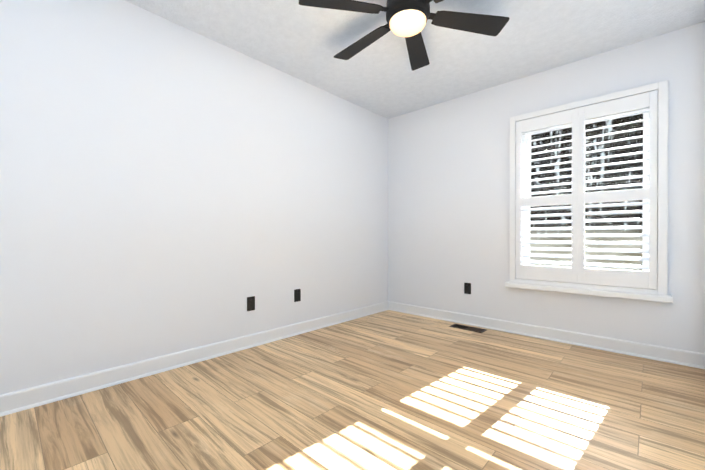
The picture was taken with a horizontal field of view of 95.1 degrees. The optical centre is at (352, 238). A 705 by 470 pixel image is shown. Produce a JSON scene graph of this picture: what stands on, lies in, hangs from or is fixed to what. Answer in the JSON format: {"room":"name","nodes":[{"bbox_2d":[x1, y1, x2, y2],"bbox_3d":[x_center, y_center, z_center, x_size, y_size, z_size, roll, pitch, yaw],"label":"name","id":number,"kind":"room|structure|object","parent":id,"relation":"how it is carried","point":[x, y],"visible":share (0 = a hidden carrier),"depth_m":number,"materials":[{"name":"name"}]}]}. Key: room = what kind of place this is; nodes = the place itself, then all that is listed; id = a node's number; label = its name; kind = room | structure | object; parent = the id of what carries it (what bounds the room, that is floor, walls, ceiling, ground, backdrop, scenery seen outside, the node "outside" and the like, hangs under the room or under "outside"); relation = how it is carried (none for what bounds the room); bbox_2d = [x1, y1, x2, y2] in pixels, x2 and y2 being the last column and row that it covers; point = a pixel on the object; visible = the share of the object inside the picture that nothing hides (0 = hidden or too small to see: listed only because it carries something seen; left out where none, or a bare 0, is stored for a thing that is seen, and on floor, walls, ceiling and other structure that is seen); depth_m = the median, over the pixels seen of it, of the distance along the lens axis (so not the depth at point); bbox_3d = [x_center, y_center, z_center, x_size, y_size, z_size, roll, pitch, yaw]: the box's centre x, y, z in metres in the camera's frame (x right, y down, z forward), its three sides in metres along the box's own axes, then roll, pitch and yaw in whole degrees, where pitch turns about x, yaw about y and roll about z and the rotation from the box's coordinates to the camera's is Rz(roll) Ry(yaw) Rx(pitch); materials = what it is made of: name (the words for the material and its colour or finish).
{"room":"empty bedroom","nodes":[
{"label":"empty bedroom","id":0,"kind":"room"},
{"bbox_2d":[0,0,387,394],"bbox_3d":[-0.968,-0.310,2.733,0.180,2.440,4.360,0,0,43],"label":"wall","id":1,"kind":"structure","parent":0,"point":[167,187],"depth_m":2.21,"materials":[{"name":"white paint"}]},
{"bbox_2d":[0,301,387,416],"bbox_3d":[-0.892,0.857,2.669,0.025,0.105,4.000,0,0,43],"label":"baseboard","id":2,"kind":"structure","parent":1,"relation":"attached to","point":[26,398],"depth_m":2.18,"materials":[{"name":"white wood"}]},
{"bbox_2d":[247,296,254,310],"bbox_3d":[-0.856,0.546,2.720,0.008,0.117,0.072,0,0,43],"label":"electrical outlet","id":3,"kind":"object","parent":1,"relation":"attached to","point":[250,303],"visible":1,"depth_m":2.72,"materials":[{"name":"black plastic"}]},
{"bbox_2d":[294,289,300,301],"bbox_3d":[-0.525,0.538,3.078,0.008,0.117,0.072,0,0,43],"label":"electrical outlet","id":4,"kind":"object","parent":1,"relation":"attached to","point":[297,295],"visible":1,"depth_m":3.07,"materials":[{"name":"black plastic"}]},
{"bbox_2d":[0,310,704,469],"bbox_3d":[0.133,0.964,1.720,3.180,0.100,4.360,0,0,43],"label":"floor","id":5,"kind":"structure","parent":0,"point":[389,390],"depth_m":1.71,"materials":[{"name":"brown wood"}]},
{"bbox_2d":[449,324,485,332],"bbox_3d":[1.170,0.905,3.274,0.335,0.006,0.140,0,0,43],"label":"floor vent","id":6,"kind":"object","parent":5,"relation":"in","point":[470,328],"visible":1,"depth_m":3.26,"materials":[{"name":"brown metal"}]},
{"bbox_2d":[125,0,704,118],"bbox_3d":[0.133,-1.576,1.709,3.180,0.100,4.360,0,0,43],"label":"ceiling","id":7,"kind":"structure","parent":0,"point":[307,44],"depth_m":2.46,"materials":[{"name":"white paint"}]},
{"bbox_2d":[299,0,509,70],"bbox_3d":[0.341,-1.405,1.994,1.333,0.243,1.260,0,0,43],"label":"fan","id":8,"kind":"object","parent":7,"relation":"hanging from","point":[407,19],"visible":1,"depth_m":2.03,"materials":[{"name":"black wood"}]},
{"bbox_2d":[388,22,704,352],"bbox_3d":[1.552,-0.312,3.249,2.820,2.440,0.180,0,0,43],"label":"wall","id":9,"kind":"structure","parent":0,"point":[448,199],"depth_m":3.16,"materials":[{"name":"white paint"}]},
{"bbox_2d":[464,283,470,293],"bbox_3d":[1.224,0.526,3.428,0.072,0.117,0.008,0,0,43],"label":"electrical outlet","id":10,"kind":"object","parent":9,"relation":"attached to","point":[467,288],"visible":1,"depth_m":3.43,"materials":[{"name":"black plastic"}]},
{"bbox_2d":[388,301,704,368],"bbox_3d":[1.494,0.855,3.168,2.790,0.105,0.025,0,0,43],"label":"baseboard","id":11,"kind":"structure","parent":9,"relation":"attached to","point":[665,354],"depth_m":2.80,"materials":[{"name":"white wood"}]},
{"bbox_2d":[522,108,649,270],"bbox_3d":[2.026,-0.345,2.858,0.959,1.516,0.060,0,0,43],"label":"window","id":12,"kind":"structure","parent":9,"relation":"in","point":[645,156],"depth_m":2.83,"materials":[{"name":"white plastic"}]},
{"bbox_2d":[505,80,672,302],"bbox_3d":[1.916,-0.353,2.739,1.145,1.636,0.082,0,0,43],"label":"window shutter","id":13,"kind":"object","parent":12,"relation":"attached to","point":[578,277],"visible":1,"depth_m":2.66,"materials":[{"name":"white wood"}]}
]}

